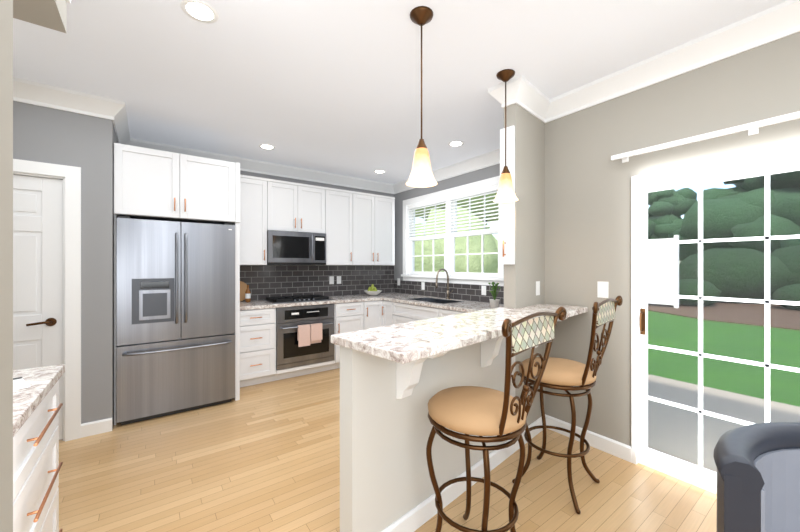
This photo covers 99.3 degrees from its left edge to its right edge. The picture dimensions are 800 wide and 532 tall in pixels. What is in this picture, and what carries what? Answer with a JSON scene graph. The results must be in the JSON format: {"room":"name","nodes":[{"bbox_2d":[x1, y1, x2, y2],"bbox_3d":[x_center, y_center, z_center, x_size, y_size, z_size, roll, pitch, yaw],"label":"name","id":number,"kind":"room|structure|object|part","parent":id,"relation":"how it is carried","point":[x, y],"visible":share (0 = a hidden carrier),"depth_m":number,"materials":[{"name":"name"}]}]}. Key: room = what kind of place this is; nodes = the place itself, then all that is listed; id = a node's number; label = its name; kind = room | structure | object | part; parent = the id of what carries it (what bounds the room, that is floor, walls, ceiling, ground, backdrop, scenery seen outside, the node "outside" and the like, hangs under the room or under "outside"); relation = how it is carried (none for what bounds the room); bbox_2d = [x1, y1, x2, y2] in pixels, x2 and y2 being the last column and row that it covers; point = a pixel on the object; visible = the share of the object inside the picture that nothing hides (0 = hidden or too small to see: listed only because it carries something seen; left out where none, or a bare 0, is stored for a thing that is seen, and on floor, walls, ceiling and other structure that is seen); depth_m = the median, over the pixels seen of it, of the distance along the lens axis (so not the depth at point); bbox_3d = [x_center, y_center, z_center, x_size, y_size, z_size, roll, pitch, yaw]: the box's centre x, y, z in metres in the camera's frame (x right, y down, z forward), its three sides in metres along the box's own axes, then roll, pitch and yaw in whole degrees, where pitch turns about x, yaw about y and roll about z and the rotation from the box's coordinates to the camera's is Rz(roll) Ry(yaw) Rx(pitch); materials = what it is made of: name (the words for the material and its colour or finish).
{"room":"kitchen","nodes":[
{"label":"kitchen","id":0,"kind":"room"},
{"bbox_2d":[0,0,66,531],"bbox_3d":[-1.751,0.005,1.366,0.870,2.710,3.080,0,0,-36],"label":"wall","id":1,"kind":"structure","parent":0,"point":[51,14],"depth_m":0.48,"materials":[{"name":"grey paint"}]},
{"bbox_2d":[13,101,113,429],"bbox_3d":[-3.585,0.005,2.012,2.890,2.710,0.140,0,0,-36],"label":"wall","id":2,"kind":"structure","parent":0,"point":[85,143],"depth_m":2.74,"materials":[{"name":"grey paint"}]},
{"bbox_2d":[13,175,62,439],"bbox_3d":[-2.924,0.340,2.422,0.746,2.025,0.102,0,0,-36],"label":"door leaf","id":3,"kind":"structure","parent":2,"relation":"in","point":[37,271],"depth_m":2.58,"materials":[{"name":"white wood"}]},
{"bbox_2d":[13,159,80,440],"bbox_3d":[-2.956,0.290,2.465,0.960,2.140,0.160,0,0,-36],"label":"door frame","id":4,"kind":"structure","parent":2,"relation":"attached to","point":[70,176],"depth_m":2.65,"materials":[{"name":"white wood"}]},
{"bbox_2d":[13,77,112,120],"bbox_3d":[-2.638,-1.279,2.573,0.680,0.142,0.085,0,0,-37],"label":"crown molding","id":5,"kind":"structure","parent":2,"relation":"attached to","point":[24,91],"depth_m":2.60,"materials":[{"name":"white wood"}]},
{"bbox_2d":[114,129,117,142],"bbox_3d":[-2.771,0.005,3.224,0.140,2.710,0.840,0,0,-36],"label":"wall","id":6,"kind":"structure","parent":0,"point":[115,139],"depth_m":3.08,"materials":[{"name":"grey paint"}]},
{"bbox_2d":[113,99,132,145],"bbox_3d":[-2.586,-1.279,3.164,0.085,0.142,0.975,0,0,-37],"label":"crown molding","id":7,"kind":"structure","parent":6,"relation":"attached to","point":[120,121],"depth_m":3.03,"materials":[{"name":"white wood"}]},
{"bbox_2d":[240,171,393,300],"bbox_3d":[-1.572,0.005,4.721,3.850,2.710,0.140,0,0,-36],"label":"wall","id":8,"kind":"structure","parent":0,"point":[308,182],"depth_m":4.87,"materials":[{"name":"grey paint"}]},
{"bbox_2d":[240,175,271,264],"bbox_3d":[-1.872,-0.541,4.193,0.478,1.058,0.348,0,0,-36],"label":"upper cabinet","id":9,"kind":"object","parent":8,"relation":"attached to","point":[255,192],"depth_m":4.08,"materials":[{"name":"white wood"}]},
{"bbox_2d":[133,139,396,193],"bbox_3d":[-1.504,-1.279,4.630,3.570,0.142,0.085,0,0,-37],"label":"crown molding","id":10,"kind":"structure","parent":8,"relation":"attached to","point":[249,165],"depth_m":4.56,"materials":[{"name":"white wood"}]},
{"bbox_2d":[272,179,327,234],"bbox_3d":[-1.421,-0.755,4.527,0.760,0.630,0.348,0,0,-36],"label":"upper cabinet","id":11,"kind":"object","parent":8,"relation":"attached to","point":[296,207],"depth_m":4.40,"materials":[{"name":"white wood"}]},
{"bbox_2d":[267,230,325,264],"bbox_3d":[-1.397,-0.226,4.493,0.754,0.420,0.429,0,0,-36],"label":"microwave","id":12,"kind":"object","parent":11,"relation":"attached to","point":[292,248],"visible":0.98,"depth_m":4.33,"materials":[{"name":"silver metal"}]},
{"bbox_2d":[240,265,391,300],"bbox_3d":[-1.141,0.216,4.945,2.550,0.453,0.011,0,0,-37],"label":"backsplash","id":13,"kind":"structure","parent":8,"relation":"attached to","point":[263,282],"depth_m":4.86,"materials":[{"name":"tile"}]},
{"bbox_2d":[329,276,333,283],"bbox_3d":[-1.012,0.210,5.033,0.072,0.116,0.003,0,0,-37],"label":"outlet","id":14,"kind":"object","parent":13,"relation":"attached to","point":[331,278],"depth_m":5.03,"materials":[{"name":"white plastic"}]},
{"bbox_2d":[337,276,340,283],"bbox_3d":[-0.915,0.210,5.104,0.072,0.116,0.003,0,0,-37],"label":"outlet","id":15,"kind":"object","parent":13,"relation":"attached to","point":[338,277],"depth_m":5.10,"materials":[{"name":"white plastic"}]},
{"bbox_2d":[326,188,355,264],"bbox_3d":[-0.947,-0.541,4.878,0.536,1.058,0.348,0,0,-36],"label":"upper cabinet","id":16,"kind":"object","parent":8,"relation":"attached to","point":[341,237],"depth_m":4.77,"materials":[{"name":"white wood"}]},
{"bbox_2d":[356,192,394,264],"bbox_3d":[-0.504,-0.541,5.205,0.798,1.058,0.348,0,0,-36],"label":"upper cabinet","id":17,"kind":"object","parent":8,"relation":"attached to","point":[357,228],"depth_m":5.09,"materials":[{"name":"white wood"}]},
{"bbox_2d":[58,368,716,531],"bbox_3d":[-0.520,1.385,0.896,6.690,0.050,7.520,0,0,-36],"label":"floor","id":18,"kind":"structure","parent":0,"point":[263,457],"depth_m":2.15,"materials":[{"name":"brown wood"}]},
{"bbox_2d":[13,433,16,531],"bbox_3d":[-1.148,0.923,0.504,0.607,0.874,0.688,0,0,-36],"label":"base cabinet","id":19,"kind":"object","parent":18,"relation":"on","point":[15,437],"depth_m":1.02,"materials":[{"name":"white wood"}]},
{"bbox_2d":[17,380,62,531],"bbox_3d":[-1.558,0.923,1.057,0.607,0.874,0.688,0,0,-36],"label":"base cabinet","id":20,"kind":"object","parent":18,"relation":"on","point":[37,465],"depth_m":1.25,"materials":[{"name":"white wood"}]},
{"bbox_2d":[13,364,64,436],"bbox_3d":[-1.356,0.465,0.798,0.621,0.039,1.404,0,0,-36],"label":"countertop","id":21,"kind":"structure","parent":20,"relation":"on","point":[42,381],"depth_m":1.23,"materials":[{"name":"stone"}]},
{"bbox_2d":[13,377,29,390],"bbox_3d":[-1.444,0.438,1.245,0.150,0.011,0.100,0,0,33],"label":"notepad","id":22,"kind":"object","parent":21,"relation":"on","point":[20,383],"visible":0.5,"depth_m":1.25,"materials":[{"name":"white paper"}]},
{"bbox_2d":[116,216,234,424],"bbox_3d":[-2.254,0.469,3.449,0.910,1.783,0.974,0,0,-36],"label":"fridge","id":23,"kind":"object","parent":18,"relation":"on","point":[175,316],"visible":1,"depth_m":3.07,"materials":[{"name":"silver metal"}]},
{"bbox_2d":[114,143,239,424],"bbox_3d":[-2.277,0.160,3.505,0.981,2.400,0.968,0,0,-36],"label":"tall cabinet","id":24,"kind":"object","parent":18,"relation":"on","point":[153,184],"visible":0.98,"depth_m":3.13,"materials":[{"name":"white wood"}]},
{"bbox_2d":[240,308,279,386],"bbox_3d":[-1.800,0.923,4.071,0.448,0.874,0.626,0,0,-36],"label":"base cabinet","id":25,"kind":"object","parent":18,"relation":"on","point":[257,346],"depth_m":3.84,"materials":[{"name":"white wood"}]},
{"bbox_2d":[240,294,381,309],"bbox_3d":[-1.214,0.465,4.490,1.890,0.039,0.631,0,0,-37],"label":"countertop","id":26,"kind":"structure","parent":25,"relation":"on","point":[256,304],"depth_m":4.26,"materials":[{"name":"stone"}]},
{"bbox_2d":[240,281,246,300],"bbox_3d":[-2.019,0.314,4.241,0.260,0.258,0.059,0,0,-36],"label":"cutting board","id":27,"kind":"object","parent":26,"relation":"on","point":[243,287],"visible":0.17,"depth_m":4.27,"materials":[{"name":"brown wood"}]},
{"bbox_2d":[245,285,250,301],"bbox_3d":[-1.881,0.339,4.206,0.062,0.208,0.062,0,0,-36],"label":"oil bottle","id":28,"kind":"object","parent":26,"relation":"on","point":[247,295],"visible":1,"depth_m":4.19,"materials":[{"name":"brown glass"}]},
{"bbox_2d":[263,295,332,303],"bbox_3d":[-1.327,0.423,4.424,0.760,0.042,0.480,0,0,-36],"label":"cooktop","id":29,"kind":"object","parent":26,"relation":"in","point":[290,299],"visible":1,"depth_m":4.31,"materials":[{"name":"black metal"}]},
{"bbox_2d":[316,302,359,369],"bbox_3d":[-0.831,0.923,4.788,0.497,0.874,0.626,0,0,-36],"label":"base cabinet","id":30,"kind":"object","parent":18,"relation":"on","point":[346,315],"depth_m":4.47,"materials":[{"name":"white wood"}]},
{"bbox_2d":[276,304,333,369],"bbox_3d":[-1.297,0.853,4.384,0.728,0.722,0.668,0,0,-36],"label":"oven","id":31,"kind":"object","parent":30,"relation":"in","point":[290,353],"visible":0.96,"depth_m":4.13,"materials":[{"name":"silver metal"}]},
{"bbox_2d":[297,323,321,346],"bbox_3d":[-1.093,0.835,4.133,0.300,0.251,0.040,0,0,-36],"label":"towels","id":32,"kind":"object","parent":31,"relation":"hanging from","point":[307,335],"visible":0.96,"depth_m":4.11,"materials":[{"name":"pink fabric"}]},
{"bbox_2d":[360,300,379,329],"bbox_3d":[-0.556,0.923,4.960,0.384,0.874,0.677,0,0,-36],"label":"base cabinet","id":33,"kind":"object","parent":18,"relation":"on","point":[369,310],"depth_m":4.71,"materials":[{"name":"white wood"}]},
{"bbox_2d":[380,300,431,326],"bbox_3d":[0.079,0.923,4.898,0.698,0.874,0.318,0,0,-36],"label":"base cabinet","id":34,"kind":"object","parent":18,"relation":"on","point":[391,313],"depth_m":4.49,"materials":[{"name":"white wood"}]},
{"bbox_2d":[364,293,503,312],"bbox_3d":[0.490,0.465,4.367,0.652,0.039,2.857,0,0,-37],"label":"countertop","id":35,"kind":"structure","parent":34,"relation":"on","point":[467,306],"depth_m":4.13,"materials":[{"name":"stone"}]},
{"bbox_2d":[364,284,381,295],"bbox_3d":[-0.407,0.357,5.123,0.280,0.170,0.280,0,0,-36],"label":"fruit bowl","id":36,"kind":"object","parent":35,"relation":"on","point":[372,290],"visible":1,"depth_m":5.07,"materials":[{"name":"white ceramic"}]},
{"bbox_2d":[410,297,463,303],"bbox_3d":[0.445,0.553,4.434,0.398,0.213,0.748,0,0,-36],"label":"sink","id":37,"kind":"object","parent":35,"relation":"in","point":[436,300],"visible":0.1,"depth_m":4.68,"materials":[{"name":"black metal"}]},
{"bbox_2d":[435,268,452,298],"bbox_3d":[0.590,0.239,4.495,0.251,0.411,0.132,0,0,-36],"label":"faucet","id":38,"kind":"object","parent":35,"relation":"on","point":[436,286],"visible":1,"depth_m":4.55,"materials":[{"name":"silver metal"}]},
{"bbox_2d":[488,282,500,307],"bbox_3d":[1.003,0.304,3.610,0.128,0.278,0.122,0,0,-36],"label":"plant","id":39,"kind":"object","parent":35,"relation":"on","point":[494,302],"visible":0.98,"depth_m":3.59,"materials":[{"name":"green plant"}]},
{"bbox_2d":[432,308,466,317],"bbox_3d":[0.883,0.923,3.851,0.651,0.874,0.718,0,0,-36],"label":"base cabinet","id":40,"kind":"object","parent":18,"relation":"on","point":[436,312],"depth_m":3.85,"materials":[{"name":"white wood"}]},
{"bbox_2d":[426,307,566,531],"bbox_3d":[0.377,0.771,1.534,0.561,1.177,0.525,0,0,-44],"label":"stool","id":41,"kind":"object","parent":18,"relation":"on","point":[479,412],"visible":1,"depth_m":1.42,"materials":[{"name":"brown metal"}]},
{"bbox_2d":[512,296,622,513],"bbox_3d":[1.005,0.771,2.099,0.525,1.177,0.561,0,0,44],"label":"stool","id":42,"kind":"object","parent":18,"relation":"on","point":[565,375],"visible":0.98,"depth_m":1.97,"materials":[{"name":"brown metal"}]},
{"bbox_2d":[713,422,799,531],"bbox_3d":[0.897,0.864,0.559,0.572,0.995,0.520,0,0,0],"label":"armchair","id":43,"kind":"object","parent":18,"relation":"on","point":[758,476],"visible":1,"depth_m":0.73,"materials":[{"name":"fabric"}]},
{"bbox_2d":[13,0,787,183],"bbox_3d":[-0.520,-1.380,0.896,6.690,0.060,7.520,0,0,-36],"label":"ceiling","id":44,"kind":"structure","parent":0,"point":[331,86],"depth_m":2.27,"materials":[{"name":"white paint"}]},
{"bbox_2d":[180,0,218,23],"bbox_3d":[-1.060,-1.348,1.803,0.175,0.003,0.175,0,0,14],"label":"recessed light","id":45,"kind":"object","parent":44,"relation":"in","point":[200,11],"depth_m":1.80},
{"bbox_2d":[259,144,274,149],"bbox_3d":[-1.505,-1.348,3.850,0.175,0.003,0.175,0,0,-43],"label":"recessed light","id":46,"kind":"object","parent":44,"relation":"in","point":[264,146],"depth_m":3.83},
{"bbox_2d":[374,170,385,172],"bbox_3d":[-0.289,-1.348,4.862,0.175,0.003,0.175,0,0,14],"label":"recessed light","id":47,"kind":"object","parent":44,"relation":"in","point":[376,171],"depth_m":4.85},
{"bbox_2d":[406,6,437,187],"bbox_3d":[0.116,-0.894,1.827,0.172,0.909,0.172,0,0,-36],"label":"pendant light","id":48,"kind":"object","parent":44,"relation":"hanging from","point":[421,175],"visible":1,"depth_m":1.80,"materials":[{"name":"white glass"}]},
{"bbox_2d":[448,141,463,146],"bbox_3d":[0.618,-1.348,3.754,0.175,0.003,0.175,0,0,-43],"label":"recessed light","id":49,"kind":"object","parent":44,"relation":"in","point":[454,143],"depth_m":3.74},
{"bbox_2d":[493,69,518,202],"bbox_3d":[0.744,-0.904,2.391,0.172,0.889,0.172,0,0,-36],"label":"pendant light","id":50,"kind":"object","parent":44,"relation":"hanging from","point":[505,193],"visible":1,"depth_m":2.36,"materials":[{"name":"white glass"}]},
{"bbox_2d":[340,103,544,531],"bbox_3d":[0.701,0.005,2.439,2.630,2.710,0.096,0,0,-44],"label":"wall","id":51,"kind":"structure","parent":0,"point":[385,481],"depth_m":1.80,"materials":[{"name":"beige paint"}]},
{"bbox_2d":[396,352,446,398],"bbox_3d":[0.101,0.504,1.600,0.272,0.300,0.097,0,0,45],"label":"corbel","id":52,"kind":"object","parent":51,"relation":"attached to","point":[407,377],"depth_m":1.64,"materials":[{"name":"white wood"}]},
{"bbox_2d":[331,304,587,363],"bbox_3d":[0.558,0.333,2.074,1.985,0.038,0.470,0,0,-44],"label":"bar","id":53,"kind":"object","parent":51,"relation":"on","point":[403,343],"visible":0.92,"depth_m":1.58,"materials":[{"name":"stone"}]},
{"bbox_2d":[381,416,545,531],"bbox_3d":[0.467,1.308,2.212,2.010,0.105,0.127,0,0,-44],"label":"baseboard","id":54,"kind":"structure","parent":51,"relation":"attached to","point":[418,516],"depth_m":1.95,"materials":[{"name":"white wood"}]},
{"bbox_2d":[481,336,503,366],"bbox_3d":[0.640,0.504,2.122,0.272,0.300,0.097,0,0,45],"label":"corbel","id":55,"kind":"object","parent":51,"relation":"attached to","point":[490,348],"depth_m":2.16,"materials":[{"name":"white wood"}]},
{"bbox_2d":[500,125,514,263],"bbox_3d":[0.796,-0.526,2.547,0.054,1.028,0.111,0,0,-44],"label":"cabinet end panel","id":56,"kind":"object","parent":51,"relation":"attached to","point":[507,233],"visible":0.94,"depth_m":2.54,"materials":[{"name":"white wood"}]},
{"bbox_2d":[488,75,549,122],"bbox_3d":[1.205,-1.279,2.927,1.229,0.142,0.265,0,0,-44],"label":"crown molding","id":57,"kind":"structure","parent":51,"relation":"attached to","point":[525,94],"depth_m":2.56,"materials":[{"name":"white wood"}]},
{"bbox_2d":[536,281,539,295],"bbox_3d":[1.131,0.182,2.786,0.070,0.115,0.003,0,0,-44],"label":"outlet","id":58,"kind":"object","parent":51,"relation":"attached to","point":[537,287],"visible":1,"depth_m":2.78,"materials":[{"name":"white plastic"}]},
{"bbox_2d":[394,164,499,302],"bbox_3d":[0.847,0.005,4.571,0.140,2.710,2.978,0,0,-36],"label":"wall","id":59,"kind":"structure","parent":0,"point":[475,176],"depth_m":5.22,"materials":[{"name":"grey paint"}]},
{"bbox_2d":[393,149,499,192],"bbox_3d":[0.783,-1.279,4.468,0.085,0.142,2.888,0,0,-37],"label":"crown molding","id":60,"kind":"structure","parent":59,"relation":"attached to","point":[491,158],"depth_m":4.42,"materials":[{"name":"white wood"}]},
{"bbox_2d":[392,265,503,303],"bbox_3d":[0.754,0.216,4.569,0.011,0.453,2.869,0,0,-37],"label":"backsplash","id":61,"kind":"structure","parent":59,"relation":"attached to","point":[470,292],"depth_m":4.65,"materials":[{"name":"tile"}]},
{"bbox_2d":[421,282,424,289],"bbox_3d":[0.347,0.300,5.108,0.003,0.116,0.072,0,0,-37],"label":"outlet","id":62,"kind":"object","parent":61,"relation":"attached to","point":[422,283],"depth_m":5.11,"materials":[{"name":"white plastic"}]},
{"bbox_2d":[481,286,485,294],"bbox_3d":[1.031,0.300,4.184,0.003,0.116,0.072,0,0,-37],"label":"outlet","id":63,"kind":"object","parent":61,"relation":"attached to","point":[483,288],"depth_m":4.18,"materials":[{"name":"white plastic"}]},
{"bbox_2d":[401,176,503,285],"bbox_3d":[0.682,-0.412,4.753,0.190,1.295,1.990,0,0,-36],"label":"kitchen window","id":64,"kind":"structure","parent":59,"relation":"in","point":[459,242],"depth_m":4.72,"materials":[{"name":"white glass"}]},
{"bbox_2d":[408,186,498,239],"bbox_3d":[0.663,-0.683,4.739,0.043,0.530,1.740,0,0,-36],"label":"window blinds","id":65,"kind":"object","parent":64,"relation":"attached to","point":[444,200],"visible":0.92,"depth_m":4.58,"materials":[{"name":"white plastic"}]},
{"bbox_3d":[0.706,-0.407,4.771,0.090,1.085,1.750,0,0,-36],"label":"window sashes","id":66,"kind":"part","parent":64,"relation":"part of","materials":[{"name":"white wood"}]},
{"bbox_2d":[545,32,799,445],"bbox_3d":[2.528,0.005,1.240,0.140,2.710,4.187,0,0,-36],"label":"wall","id":67,"kind":"structure","parent":0,"point":[587,213],"depth_m":2.42,"materials":[{"name":"grey paint"}]},
{"bbox_2d":[545,414,630,461],"bbox_3d":[1.413,1.308,2.616,0.016,0.105,0.649,0,0,-37],"label":"baseboard","id":68,"kind":"structure","parent":67,"relation":"attached to","point":[610,446],"depth_m":2.52,"materials":[{"name":"white wood"}]},
{"bbox_2d":[597,281,607,297],"bbox_3d":[1.497,0.175,2.510,0.006,0.120,0.075,0,0,-37],"label":"light switch","id":69,"kind":"object","parent":67,"relation":"attached to","point":[602,289],"depth_m":2.51,"materials":[{"name":"white plastic"}]},
{"bbox_2d":[545,0,799,122],"bbox_3d":[2.411,-1.279,1.209,0.085,0.142,4.097,0,0,-37],"label":"crown molding","id":70,"kind":"structure","parent":67,"relation":"attached to","point":[776,22],"depth_m":2.08,"materials":[{"name":"white wood"}]},
{"bbox_2d":[611,111,799,162],"bbox_3d":[2.140,-0.760,1.578,0.082,0.060,2.090,0,0,-36],"label":"curtain rod","id":71,"kind":"object","parent":67,"relation":"attached to","point":[752,128],"visible":1,"depth_m":1.95,"materials":[{"name":"white metal"}]},
{"bbox_2d":[631,146,799,493],"bbox_3d":[2.203,0.371,1.637,0.151,1.978,1.866,0,0,-36],"label":"patio door","id":72,"kind":"structure","parent":67,"relation":"in","point":[699,475],"depth_m":2.13,"materials":[{"name":"white wood"}]},
{"bbox_3d":[1.645,0.380,2.314,0.060,0.180,0.028,0,0,-36],"label":"patio door handle mount","id":73,"kind":"part","parent":72,"relation":"part of","materials":[{"name":"brown metal"}]},
{"bbox_2d":[647,177,799,468],"bbox_3d":[2.222,0.372,1.650,0.044,1.755,1.724,0,0,-36],"label":"glass window","id":74,"kind":"structure","parent":72,"relation":"attached to","point":[726,308],"depth_m":2.03,"materials":[{"name":"clear glass"}]},
{"label":"outside","id":75,"kind":"structure","parent":0,"visible":0},
{"bbox_2d":[415,170,799,471],"bbox_3d":[28.393,-6.189,39.670,87.159,15.541,110.000,0,0,-36],"label":"outdoor view","id":76,"kind":"object","parent":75,"point":[743,209],"depth_m":9.39,"materials":[{"name":"green plant"}]}
]}

